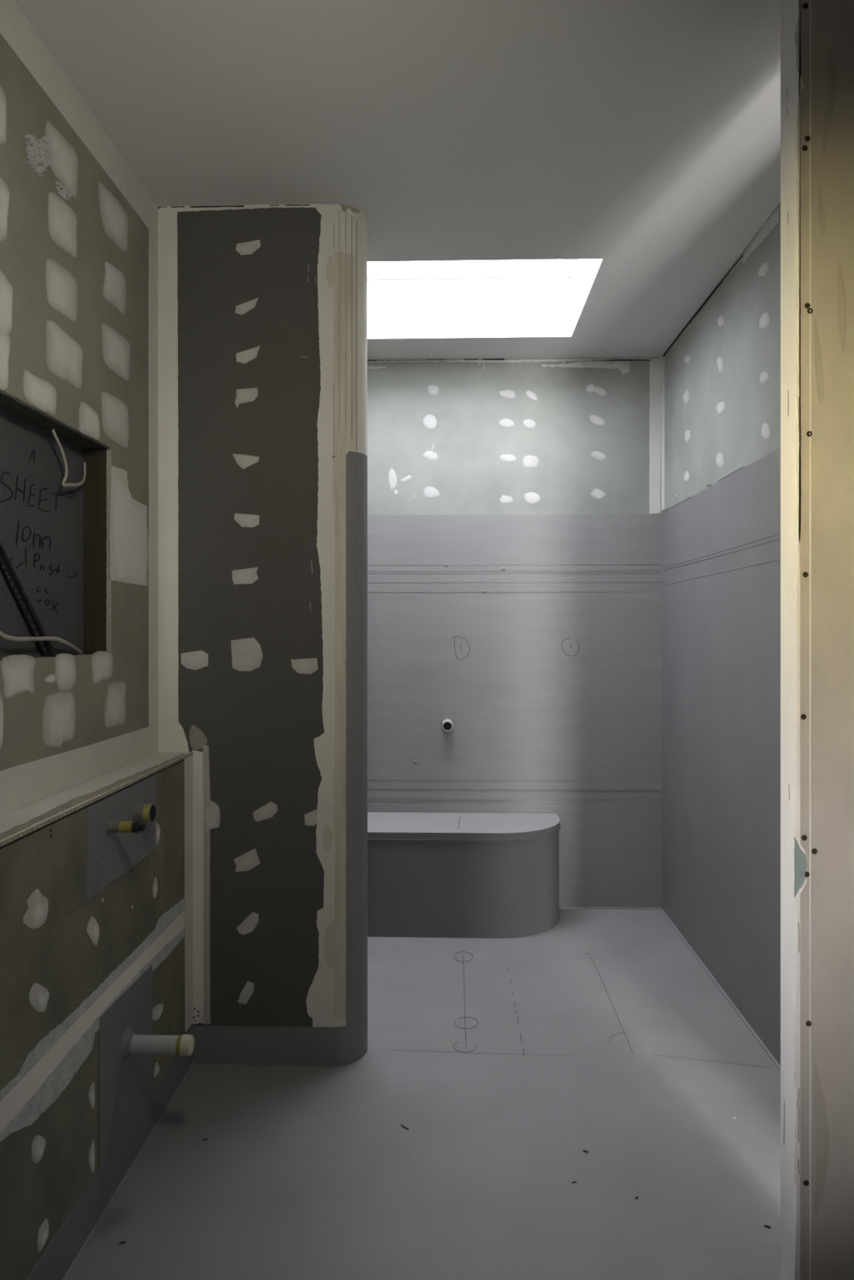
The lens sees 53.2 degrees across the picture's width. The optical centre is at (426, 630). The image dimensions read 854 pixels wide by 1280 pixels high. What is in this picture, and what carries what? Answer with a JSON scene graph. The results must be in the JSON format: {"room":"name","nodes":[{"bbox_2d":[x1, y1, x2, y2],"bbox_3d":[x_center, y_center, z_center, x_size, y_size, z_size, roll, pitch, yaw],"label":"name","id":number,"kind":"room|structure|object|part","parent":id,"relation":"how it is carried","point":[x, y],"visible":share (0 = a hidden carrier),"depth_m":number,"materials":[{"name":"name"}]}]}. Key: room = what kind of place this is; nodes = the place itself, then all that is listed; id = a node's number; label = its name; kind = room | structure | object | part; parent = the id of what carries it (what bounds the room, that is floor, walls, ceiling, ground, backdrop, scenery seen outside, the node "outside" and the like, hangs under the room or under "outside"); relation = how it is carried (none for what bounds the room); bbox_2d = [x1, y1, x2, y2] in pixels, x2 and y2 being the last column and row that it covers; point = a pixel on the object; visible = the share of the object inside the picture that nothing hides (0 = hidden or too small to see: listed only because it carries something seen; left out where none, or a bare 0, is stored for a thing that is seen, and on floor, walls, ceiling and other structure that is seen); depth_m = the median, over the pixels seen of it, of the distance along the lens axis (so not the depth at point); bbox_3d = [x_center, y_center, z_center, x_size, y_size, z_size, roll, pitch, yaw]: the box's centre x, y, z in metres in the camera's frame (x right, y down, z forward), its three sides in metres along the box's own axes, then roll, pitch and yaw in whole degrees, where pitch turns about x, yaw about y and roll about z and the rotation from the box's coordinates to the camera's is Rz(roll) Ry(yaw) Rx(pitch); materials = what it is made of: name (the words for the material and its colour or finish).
{"room":"unfinished bathroom","nodes":[
{"label":"unfinished bathroom","id":0,"kind":"room"},
{"bbox_2d":[0,406,84,658],"bbox_3d":[-0.854,-0.213,1.651,0.018,0.750,1.250,0,0,2],"label":"wall","id":1,"kind":"structure","parent":0,"point":[42,519],"depth_m":1.86,"materials":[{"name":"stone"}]},
{"bbox_2d":[0,541,56,655],"bbox_3d":[-0.830,-0.070,1.778,0.010,0.252,0.261,0,0,2],"label":"strap","id":2,"kind":"object","parent":1,"relation":"attached to","point":[34,624],"visible":1,"depth_m":1.76,"materials":[{"name":"black metal"}]},
{"bbox_2d":[0,631,82,653],"bbox_3d":[-0.815,0.026,1.819,0.016,0.063,0.432,0,0,-1],"label":"cable","id":3,"kind":"object","parent":1,"relation":"attached to","point":[2,635],"visible":1,"depth_m":1.78,"materials":[{"name":"white plastic"}]},
{"bbox_2d":[0,653,92,660],"bbox_3d":[-0.819,0.076,1.597,0.056,0.039,0.943,0,0,2],"label":"timber noggin","id":4,"kind":"object","parent":1,"relation":"attached to","point":[76,654],"visible":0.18,"depth_m":1.84,"materials":[{"name":"brown wood"}]},
{"bbox_2d":[0,392,105,448],"bbox_3d":[-0.819,-0.462,1.597,0.056,0.039,0.943,0,0,2],"label":"timber noggin","id":5,"kind":"object","parent":1,"relation":"attached to","point":[6,402],"visible":0.48,"depth_m":1.81,"materials":[{"name":"brown wood"}]},
{"bbox_2d":[51,428,86,486],"bbox_3d":[-0.814,-0.379,1.954,0.014,0.116,0.231,0,0,-5],"label":"cable","id":6,"kind":"object","parent":1,"relation":"attached to","point":[82,481],"visible":1,"depth_m":1.91,"materials":[{"name":"white plastic"}]},
{"bbox_2d":[84,448,106,653],"bbox_3d":[-0.804,-0.193,2.091,0.056,0.617,0.044,0,0,2],"label":"stud","id":7,"kind":"object","parent":1,"relation":"attached to","point":[95,459],"visible":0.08,"depth_m":2.07,"materials":[{"name":"brown wood"}]},
{"bbox_2d":[0,0,158,817],"bbox_3d":[-0.807,0.012,0.794,0.016,2.400,5.940,0,0,2],"label":"wall","id":8,"kind":"structure","parent":0,"point":[78,226],"depth_m":1.89,"materials":[{"name":"paint"}]},
{"bbox_2d":[0,751,195,1279],"bbox_3d":[-0.769,0.774,0.106,0.106,0.875,4.566,0,0,2],"label":"wall","id":9,"kind":"structure","parent":0,"point":[96,925],"depth_m":1.68,"materials":[{"name":"paint"}]},
{"bbox_2d":[0,751,193,847],"bbox_3d":[-0.772,0.344,0.106,0.099,0.009,4.566,0,0,2],"label":"ledge","id":10,"kind":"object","parent":9,"relation":"attached to","point":[15,824],"depth_m":1.75,"materials":[{"name":"paint"}]},
{"bbox_2d":[106,819,145,834],"bbox_3d":[-0.635,0.415,1.801,0.076,0.031,0.031,0,0,2],"label":"pipe","id":11,"kind":"object","parent":9,"relation":"attached to","point":[111,826],"visible":1,"depth_m":1.79,"materials":[{"name":"grey paint"}]},
{"bbox_2d":[132,802,155,822],"bbox_3d":[-0.648,0.419,1.958,0.042,0.048,0.048,0,0,2],"label":"pipe stub","id":12,"kind":"object","parent":9,"relation":"attached to","point":[142,812],"visible":0.94,"depth_m":1.94,"materials":[{"name":"grey paint"}]},
{"bbox_2d":[120,1026,194,1062],"bbox_3d":[-0.595,0.921,1.895,0.147,0.072,0.072,0,0,2],"label":"pipe","id":13,"kind":"object","parent":9,"relation":"attached to","point":[131,1044],"visible":1,"depth_m":1.88,"materials":[{"name":"white plastic"}]},
{"bbox_2d":[157,204,367,1066],"bbox_3d":[-0.499,0.009,2.474,0.655,2.406,0.186,0,0,2],"label":"wall","id":14,"kind":"structure","parent":0,"point":[262,309],"depth_m":2.38,"materials":[{"name":"paint"}]},
{"bbox_2d":[14,0,780,359],"bbox_3d":[0.673,-1.208,0.750,3.300,0.040,6.140,0,0,2],"label":"ceiling","id":15,"kind":"structure","parent":0,"point":[641,139],"depth_m":2.01,"materials":[{"name":"white paint"}]},
{"bbox_2d":[367,258,597,328],"bbox_3d":[-0.017,-1.354,3.108,1.240,0.250,0.784,0,0,2],"label":"window","id":16,"kind":"structure","parent":15,"relation":"attached to","point":[509,293],"depth_m":3.46,"materials":[{"name":"white glass"}]},
{"bbox_3d":[-0.017,-1.454,3.108,1.240,0.050,0.784,0,0,2],"label":"frame","id":17,"kind":"part","parent":16,"relation":"part of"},
{"bbox_2d":[67,906,780,1279],"bbox_3d":[0.673,1.259,0.750,3.300,0.106,6.140,0,0,2],"label":"floor","id":18,"kind":"structure","parent":0,"point":[602,1032],"depth_m":2.05,"materials":[{"name":"grey concrete"}]},
{"bbox_2d":[367,812,560,937],"bbox_3d":[-0.066,1.004,3.552,1.256,0.415,0.378,0,0,2],"label":"shower bench","id":19,"kind":"object","parent":18,"relation":"on","point":[430,874],"visible":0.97,"depth_m":3.37,"materials":[{"name":"grey concrete"}]},
{"bbox_2d":[367,357,662,908],"bbox_3d":[0.180,0.010,3.783,1.885,2.405,0.106,0,0,2],"label":"wall","id":20,"kind":"structure","parent":0,"point":[514,512],"depth_m":3.73,"materials":[{"name":"paint"}]},
{"bbox_2d":[440,715,453,731],"bbox_3d":[0.089,0.405,3.711,0.057,0.064,0.059,0,0,2],"label":"pipe stub","id":21,"kind":"object","parent":20,"relation":"attached to","point":[447,722],"visible":1,"depth_m":3.69,"materials":[{"name":"white plastic"}]},
{"bbox_2d":[661,202,780,1065],"bbox_3d":[1.033,0.006,2.659,0.093,2.413,2.178,0,0,2],"label":"wall","id":22,"kind":"structure","parent":0,"point":[721,374],"depth_m":2.84,"materials":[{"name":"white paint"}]},
{"bbox_2d":[780,0,853,1279],"bbox_3d":[0.709,0.012,1.521,0.145,2.400,0.087,0,0,2],"label":"door frame","id":23,"kind":"structure","parent":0,"point":[817,36],"depth_m":1.48,"materials":[{"name":"wood"}]}
]}

